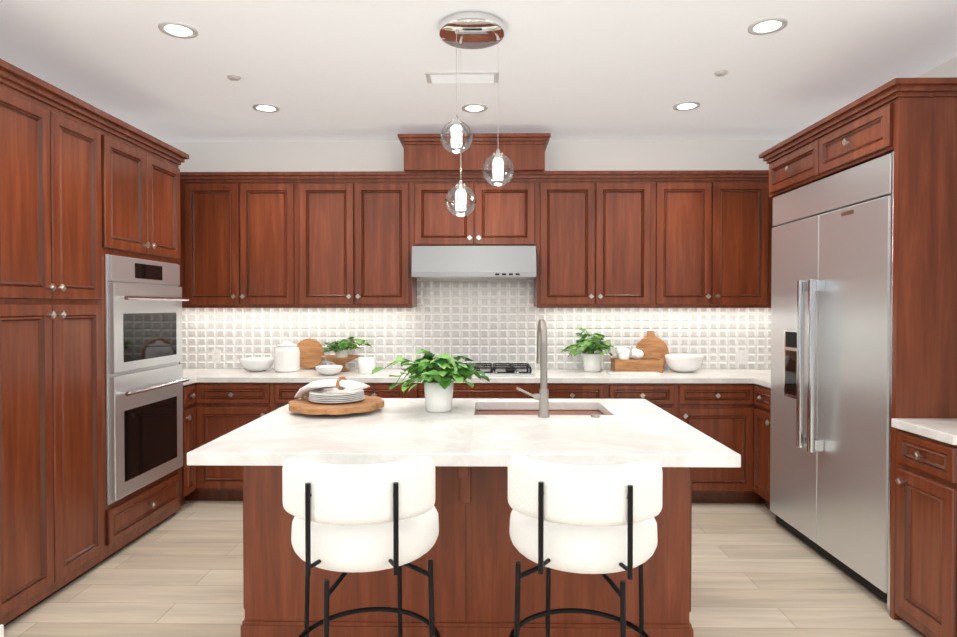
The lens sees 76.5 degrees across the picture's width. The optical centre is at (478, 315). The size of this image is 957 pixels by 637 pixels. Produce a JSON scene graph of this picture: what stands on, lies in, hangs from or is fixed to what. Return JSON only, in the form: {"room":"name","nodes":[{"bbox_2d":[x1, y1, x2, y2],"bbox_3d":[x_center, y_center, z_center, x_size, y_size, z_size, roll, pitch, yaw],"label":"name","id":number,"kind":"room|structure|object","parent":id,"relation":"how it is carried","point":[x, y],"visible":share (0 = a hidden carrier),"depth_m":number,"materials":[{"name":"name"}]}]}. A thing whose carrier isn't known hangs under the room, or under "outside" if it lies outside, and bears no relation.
{"room":"kitchen","nodes":[
{"label":"kitchen","id":0,"kind":"room"},
{"bbox_2d":[112,126,183,265],"bbox_3d":[-2.372,-0.702,3.774,0.631,0.707,0.860,0,1,1],"label":"upper cabinet","id":1,"kind":"object","parent":0,"relation":"attached to","point":[148,181],"depth_m":3.76,"materials":[{"name":"brown wood"}]},
{"bbox_2d":[4,501,924,636],"bbox_3d":[-0.043,1.470,1.289,9.200,0.100,8.000,0,1,1],"label":"floor","id":2,"kind":"structure","parent":0,"point":[757,570],"depth_m":3.10,"materials":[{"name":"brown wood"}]},
{"bbox_2d":[0,70,115,626],"bbox_3d":[-2.383,0.176,2.983,0.631,2.442,0.835,0,1,1],"label":"tall cabinet","id":3,"kind":"object","parent":2,"relation":"on","point":[84,188],"depth_m":2.94,"materials":[{"name":"brown wood"}]},
{"bbox_2d":[116,466,183,551],"bbox_3d":[-2.372,1.224,3.799,0.631,0.325,0.860,0,1,1],"label":"base cabinet","id":4,"kind":"object","parent":2,"relation":"on","point":[140,511],"depth_m":3.80,"materials":[{"name":"brown wood"}]},
{"bbox_2d":[105,254,189,504],"bbox_3d":[-2.299,0.356,3.787,0.657,1.404,0.784,0,1,1],"label":"double wall oven","id":5,"kind":"object","parent":4,"relation":"on","point":[144,299],"visible":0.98,"depth_m":3.67,"materials":[{"name":"silver metal"}]},
{"bbox_2d":[183,382,195,503],"bbox_3d":[-2.364,0.935,4.332,0.631,0.888,0.207,0,1,1],"label":"base cabinet","id":6,"kind":"object","parent":2,"relation":"on","point":[189,388],"depth_m":4.32,"materials":[{"name":"brown wood"}]},
{"bbox_2d":[196,382,271,500],"bbox_3d":[-1.768,0.930,4.722,0.549,0.888,0.631,0,1,1],"label":"base cabinet","id":7,"kind":"object","parent":2,"relation":"on","point":[222,408],"depth_m":4.41,"materials":[{"name":"brown wood"}]},
{"bbox_2d":[272,382,336,410],"bbox_3d":[-1.244,0.930,4.714,0.500,0.888,0.631,0,1,1],"label":"base cabinet","id":8,"kind":"object","parent":2,"relation":"on","point":[282,392],"depth_m":4.40,"materials":[{"name":"brown wood"}]},
{"bbox_2d":[282,456,439,636],"bbox_3d":[-0.356,0.914,1.921,0.474,0.996,0.505,0,1,1],"label":"stool","id":9,"kind":"object","parent":2,"relation":"on","point":[347,519],"visible":1,"depth_m":1.72,"materials":[{"name":"white fabric"}]},
{"bbox_2d":[360,382,411,397],"bbox_3d":[-0.744,0.930,4.707,0.500,0.888,0.631,0,1,1],"label":"base cabinet","id":10,"kind":"object","parent":2,"relation":"on","point":[379,389],"depth_m":4.39,"materials":[{"name":"brown wood"}]},
{"bbox_2d":[241,407,693,636],"bbox_3d":[-0.050,0.957,2.816,1.930,0.884,1.100,0,1,1],"label":"kitchen island","id":11,"kind":"object","parent":2,"relation":"on","point":[474,556],"depth_m":2.57,"materials":[{"name":"brown wood"}]},
{"bbox_2d":[187,399,474,466],"bbox_3d":[-0.515,0.493,2.746,0.986,0.045,1.280,0,1,1],"label":"island countertop","id":12,"kind":"structure","parent":11,"relation":"on","point":[403,429],"depth_m":2.34,"materials":[{"name":"white stone"}]},
{"bbox_2d":[289,376,383,414],"bbox_3d":[-0.695,0.383,2.979,0.464,0.168,0.451,0,1,1],"label":"serving board","id":13,"kind":"object","parent":12,"relation":"on","point":[345,396],"visible":1,"depth_m":2.92,"materials":[{"name":"brown wood"}]},
{"bbox_2d":[371,349,489,412],"bbox_3d":[-0.230,0.317,2.978,0.581,0.299,0.572,0,1,1],"label":"potted plant","id":14,"kind":"object","parent":12,"relation":"on","point":[440,373],"visible":1,"depth_m":2.91,"materials":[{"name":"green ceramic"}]},
{"bbox_2d":[471,399,658,466],"bbox_3d":[0.308,0.493,2.735,0.672,0.045,1.280,0,1,1],"label":"island countertop","id":15,"kind":"structure","parent":11,"relation":"on","point":[592,440],"depth_m":2.34,"materials":[{"name":"white stone"}]},
{"bbox_2d":[515,319,550,418],"bbox_3d":[0.252,0.243,2.895,0.155,0.450,0.248,0,1,1],"label":"faucet","id":16,"kind":"object","parent":15,"relation":"on","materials":[{"name":"silver metal"}]},
{"bbox_2d":[599,399,740,466],"bbox_3d":[0.775,0.493,2.728,0.274,0.045,1.280,0,1,1],"label":"island countertop","id":17,"kind":"structure","parent":11,"relation":"on","point":[678,444],"depth_m":2.38,"materials":[{"name":"white stone"}]},
{"bbox_2d":[412,382,539,398],"bbox_3d":[-0.034,0.930,4.697,0.920,0.888,0.631,0,1,1],"label":"base cabinet","id":18,"kind":"object","parent":2,"relation":"on","point":[480,389],"depth_m":4.38,"materials":[{"name":"brown wood"}]},
{"bbox_2d":[547,382,607,398],"bbox_3d":[0.676,0.930,4.687,0.500,0.888,0.631,0,1,1],"label":"base cabinet","id":19,"kind":"object","parent":2,"relation":"on","point":[557,390],"depth_m":4.37,"materials":[{"name":"brown wood"}]},
{"bbox_2d":[508,455,662,636],"bbox_3d":[0.327,0.914,1.910,0.476,0.996,0.506,0,1,1],"label":"stool","id":20,"kind":"object","parent":2,"relation":"on","point":[586,519],"visible":1,"depth_m":1.71,"materials":[{"name":"white fabric"}]},
{"bbox_2d":[608,382,679,418],"bbox_3d":[1.176,0.931,4.679,0.500,0.888,0.631,0,1,1],"label":"base cabinet","id":21,"kind":"object","parent":2,"relation":"on","point":[665,395],"depth_m":4.36,"materials":[{"name":"brown wood"}]},
{"bbox_2d":[680,382,751,502],"bbox_3d":[1.700,0.931,4.672,0.549,0.888,0.631,0,1,1],"label":"base cabinet","id":22,"kind":"object","parent":2,"relation":"on","point":[722,411],"depth_m":4.36,"materials":[{"name":"brown wood"}]},
{"bbox_2d":[182,368,770,385],"bbox_3d":[-0.036,0.466,4.540,5.280,0.040,0.920,0,1,1],"label":"countertop","id":23,"kind":"structure","parent":22,"relation":"on","point":[194,374],"depth_m":4.44,"materials":[{"name":"white stone"}]},
{"bbox_2d":[239,357,273,371],"bbox_3d":[-1.757,0.392,4.820,0.260,0.100,0.260,0,1,1],"label":"bowl","id":24,"kind":"object","parent":23,"relation":"on","point":[254,364],"visible":1,"depth_m":4.73,"materials":[{"name":"white ceramic"}]},
{"bbox_2d":[274,341,299,371],"bbox_3d":[-1.509,0.321,4.785,0.200,0.243,0.200,0,1,1],"label":"canister","id":25,"kind":"object","parent":23,"relation":"on","point":[286,356],"visible":1,"depth_m":4.71,"materials":[{"name":"white ceramic"}]},
{"bbox_2d":[297,338,323,368],"bbox_3d":[-1.390,0.315,4.973,0.250,0.247,0.078,0,1,1],"label":"cutting board","id":26,"kind":"object","parent":23,"relation":"on","point":[311,352],"visible":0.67,"depth_m":4.96,"materials":[{"name":"brown wood"}]},
{"bbox_2d":[315,365,342,374],"bbox_3d":[-1.116,0.413,4.541,0.200,0.065,0.200,0,1,1],"label":"bowl","id":27,"kind":"object","parent":23,"relation":"on","point":[328,369],"visible":1,"depth_m":4.47,"materials":[{"name":"white ceramic"}]},
{"bbox_2d":[321,337,371,371],"bbox_3d":[-1.049,0.308,4.798,0.397,0.268,0.397,0,1,1],"label":"potted plant","id":28,"kind":"object","parent":23,"relation":"on","point":[342,357],"visible":0.96,"depth_m":4.76,"materials":[{"name":"green plant"}]},
{"bbox_2d":[358,357,374,373],"bbox_3d":[-0.855,0.384,4.637,0.130,0.120,0.130,0,1,1],"label":"pot","id":29,"kind":"object","parent":23,"relation":"on","point":[366,365],"visible":0.94,"depth_m":4.58,"materials":[{"name":"white ceramic"}]},
{"bbox_2d":[425,363,534,375],"bbox_3d":[-0.034,0.415,4.685,0.900,0.057,0.460,0,1,1],"label":"cooktop","id":30,"kind":"object","parent":23,"relation":"in","point":[510,369],"visible":0.46,"depth_m":4.58,"materials":[{"name":"silver metal"}]},
{"bbox_2d":[561,328,613,371],"bbox_3d":[0.873,0.272,4.760,0.432,0.341,0.382,0,1,1],"label":"plant","id":31,"kind":"object","parent":23,"relation":"on","point":[591,361],"visible":1,"depth_m":4.75,"materials":[{"name":"green plant"}]},
{"bbox_2d":[611,347,662,372],"bbox_3d":[1.242,0.344,4.776,0.370,0.197,0.180,0,1,1],"label":"caddy","id":32,"kind":"object","parent":23,"relation":"on","point":[625,362],"visible":1,"depth_m":4.69,"materials":[{"name":"brown wood"}]},
{"bbox_2d":[636,331,668,364],"bbox_3d":[1.410,0.283,4.943,0.270,0.310,0.094,0,1,1],"label":"cutting board","id":33,"kind":"object","parent":23,"relation":"on","point":[650,345],"visible":0.56,"depth_m":4.94,"materials":[{"name":"brown wood"}]},
{"bbox_2d":[665,354,703,372],"bbox_3d":[1.607,0.378,4.751,0.290,0.130,0.290,0,1,1],"label":"bowl","id":34,"kind":"object","parent":23,"relation":"on","point":[686,363],"visible":1,"depth_m":4.65,"materials":[{"name":"white ceramic"}]},
{"bbox_2d":[752,382,778,523],"bbox_3d":[2.284,0.937,4.211,0.631,0.888,0.317,0,1,1],"label":"base cabinet","id":35,"kind":"object","parent":2,"relation":"on","point":[761,395],"depth_m":4.26,"materials":[{"name":"brown wood"}]},
{"bbox_2d":[770,152,893,610],"bbox_3d":[2.197,0.314,3.405,0.722,2.155,1.203,0,1,1],"label":"refrigerator","id":36,"kind":"object","parent":2,"relation":"on","point":[831,356],"visible":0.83,"depth_m":3.25,"materials":[{"name":"silver metal"}]},
{"bbox_2d":[890,422,956,636],"bbox_3d":[2.231,0.958,2.590,0.691,0.888,0.373,0,1,1],"label":"base cabinet","id":37,"kind":"object","parent":2,"relation":"on","point":[923,534],"depth_m":2.58,"materials":[{"name":"brown wood"}]},
{"bbox_2d":[891,418,956,441],"bbox_3d":[2.229,0.493,2.584,0.695,0.040,0.372,0,1,1],"label":"countertop","id":38,"kind":"structure","parent":37,"relation":"on","point":[946,428],"depth_m":2.62,"materials":[{"name":"white stone"}]},
{"bbox_2d":[165,140,783,368],"bbox_3d":[0.012,-0.032,5.137,9.200,2.800,0.264,0,1,1],"label":"wall","id":39,"kind":"structure","parent":0,"point":[645,155],"depth_m":4.98,"materials":[{"name":"white paint"}]},
{"bbox_2d":[178,266,183,307],"bbox_3d":[-2.476,-0.559,4.852,0.391,0.977,0.351,0,1,1],"label":"upper cabinet","id":40,"kind":"object","parent":39,"relation":"attached to","point":[181,267],"depth_m":4.70,"materials":[{"name":"brown wood"}]},
{"bbox_2d":[184,178,295,307],"bbox_3d":[-1.838,-0.559,4.843,0.886,0.977,0.351,0,1,1],"label":"upper cabinet","id":41,"kind":"object","parent":39,"relation":"attached to","point":[240,233],"depth_m":4.68,"materials":[{"name":"brown wood"}]},
{"bbox_2d":[296,178,416,307],"bbox_3d":[-0.952,-0.559,4.830,0.886,0.977,0.351,0,1,1],"label":"upper cabinet","id":42,"kind":"object","parent":39,"relation":"attached to","point":[354,235],"depth_m":4.66,"materials":[{"name":"brown wood"}]},
{"bbox_2d":[412,174,535,245],"bbox_3d":[-0.029,-0.785,4.814,0.960,0.525,0.351,0,1,1],"label":"upper cabinet","id":43,"kind":"object","parent":39,"relation":"attached to","point":[505,215],"depth_m":4.65,"materials":[{"name":"brown wood"}]},
{"bbox_2d":[412,246,535,279],"bbox_3d":[-0.030,-0.401,4.728,0.920,0.231,0.520,0,1,1],"label":"range hood","id":44,"kind":"object","parent":43,"relation":"attached to","point":[473,262],"visible":1,"depth_m":4.49,"materials":[{"name":"silver metal"}]},
{"bbox_2d":[400,138,547,177],"bbox_3d":[-0.030,-1.202,4.774,1.060,0.210,0.420,0,1,1],"label":"upper cabinet","id":45,"kind":"object","parent":39,"relation":"attached to","point":[423,157],"depth_m":4.56,"materials":[{"name":"brown wood"}]},
{"bbox_2d":[180,278,770,368],"bbox_3d":[-0.029,-0.060,5.000,5.280,0.999,0.010,0,1,1],"label":"wall tile","id":46,"kind":"structure","parent":39,"relation":"attached to","point":[486,321],"depth_m":5.00,"materials":[{"name":"white tile"}]},
{"bbox_2d":[212,350,220,363],"bbox_3d":[-2.169,0.342,5.027,0.070,0.115,0.007,0,1,1],"label":"wall outlet","id":47,"kind":"object","parent":46,"relation":"attached to","point":[216,356],"visible":1,"depth_m":5.03,"materials":[{"name":"white plastic"}]},
{"bbox_2d":[739,350,747,363],"bbox_3d":[2.165,0.343,4.965,0.070,0.115,0.007,0,1,1],"label":"wall outlet","id":48,"kind":"object","parent":46,"relation":"attached to","point":[743,356],"visible":1,"depth_m":4.96,"materials":[{"name":"white plastic"}]},
{"bbox_2d":[534,174,655,307],"bbox_3d":[0.894,-0.559,4.804,0.886,0.977,0.351,0,1,1],"label":"upper cabinet","id":49,"kind":"object","parent":39,"relation":"attached to","point":[596,233],"depth_m":4.64,"materials":[{"name":"brown wood"}]},
{"bbox_2d":[656,174,775,307],"bbox_3d":[1.780,-0.559,4.791,0.886,0.977,0.351,0,1,1],"label":"upper cabinet","id":50,"kind":"object","parent":39,"relation":"attached to","point":[714,231],"depth_m":4.62,"materials":[{"name":"brown wood"}]},
{"bbox_2d":[0,0,956,141],"bbox_3d":[-0.043,-1.430,1.250,9.200,0.100,8.000,0,1,1],"label":"ceiling","id":51,"kind":"structure","parent":0,"point":[356,70],"depth_m":3.39,"materials":[{"name":"white paint"}]},
{"bbox_2d":[158,21,197,38],"bbox_3d":[-1.473,-1.399,2.981,0.176,0.006,0.176,0,1,1],"label":"recessed light","id":52,"kind":"object","parent":51,"relation":"in","point":[178,29],"visible":1,"depth_m":2.97,"materials":[{"name":"white"}]},
{"bbox_2d":[227,75,240,80],"bbox_3d":[-1.449,-1.405,3.601,0.080,0.012,0.080,0,1,1],"label":"ceiling detector","id":53,"kind":"object","parent":51,"relation":"attached to","point":[234,77],"visible":0.94,"depth_m":3.59,"materials":[{"name":"white plastic"}]},
{"bbox_2d":[253,103,279,112],"bbox_3d":[-1.451,-1.415,4.151,0.176,0.006,0.176,0,1,1],"label":"recessed light","id":54,"kind":"object","parent":51,"relation":"in","point":[266,108],"visible":0.98,"depth_m":4.15,"materials":[{"name":"white"}]},
{"bbox_2d":[425,71,498,83],"bbox_3d":[-0.094,-1.403,3.592,0.430,0.016,0.160,0,1,1],"label":"ceiling vent","id":55,"kind":"object","parent":51,"relation":"in","point":[462,77],"visible":0.96,"depth_m":3.57,"materials":[{"name":"white metal"}]},
{"bbox_2d":[462,103,486,112],"bbox_3d":[-0.027,-1.415,4.151,0.176,0.006,0.176,0,1,1],"label":"recessed light","id":56,"kind":"object","parent":51,"relation":"in","point":[474,108],"visible":1,"depth_m":4.15,"materials":[{"name":"white"}]},
{"bbox_2d":[439,11,513,216],"bbox_3d":[-0.010,-0.945,2.957,0.366,0.914,0.320,0,1,1],"label":"pendant light","id":57,"kind":"object","parent":51,"relation":"hanging from","point":[471,29],"visible":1,"depth_m":2.95,"materials":[{"name":"silver metal"}]},
{"bbox_2d":[673,101,699,110],"bbox_3d":[1.408,-1.414,4.110,0.176,0.006,0.176,0,1,1],"label":"recessed light","id":58,"kind":"object","parent":51,"relation":"in","point":[687,106],"visible":1,"depth_m":4.11,"materials":[{"name":"white"}]},
{"bbox_2d":[714,70,728,76],"bbox_3d":[1.410,-1.404,3.530,0.080,0.012,0.080,0,1,1],"label":"ceiling detector","id":59,"kind":"object","parent":51,"relation":"attached to","point":[719,73],"visible":0.96,"depth_m":3.51,"materials":[{"name":"white plastic"}]},
{"bbox_2d":[747,17,787,34],"bbox_3d":[1.397,-1.399,2.940,0.176,0.006,0.176,0,1,1],"label":"recessed light","id":60,"kind":"object","parent":51,"relation":"in","point":[769,25],"visible":1,"depth_m":2.94,"materials":[{"name":"white"}]},
{"bbox_2d":[916,56,956,77],"bbox_3d":[2.745,-0.012,3.673,0.294,2.800,2.586,0,1,1],"label":"wall","id":61,"kind":"structure","parent":0,"point":[947,69],"depth_m":3.38,"materials":[{"name":"white paint"}]},
{"bbox_2d":[764,134,943,201],"bbox_3d":[2.247,-0.900,3.707,0.691,0.245,0.635,0,1,1],"label":"upper cabinet","id":62,"kind":"object","parent":61,"relation":"attached to","point":[790,169],"depth_m":3.68,"materials":[{"name":"brown wood"}]},
{"bbox_2d":[812,90,956,181],"bbox_3d":[2.228,-0.892,3.088,0.671,0.245,0.605,0,1,1],"label":"upper cabinet","id":63,"kind":"object","parent":61,"relation":"attached to","point":[919,126],"depth_m":2.76,"materials":[{"name":"brown wood"}]},
{"bbox_3d":[-2.480,0.013,1.821,0.910,2.800,1.434,0,1,1],"label":"wall","id":64,"kind":"structure","parent":0,"visible":0},
{"bbox_2d":[0,624,3,636],"bbox_3d":[-2.018,1.363,1.834,0.014,0.100,1.457,0,1,1],"label":"baseboard","id":65,"kind":"structure","parent":64,"relation":"attached to","point":[1,630],"depth_m":2.55,"materials":[{"name":"white paint"}]}
]}

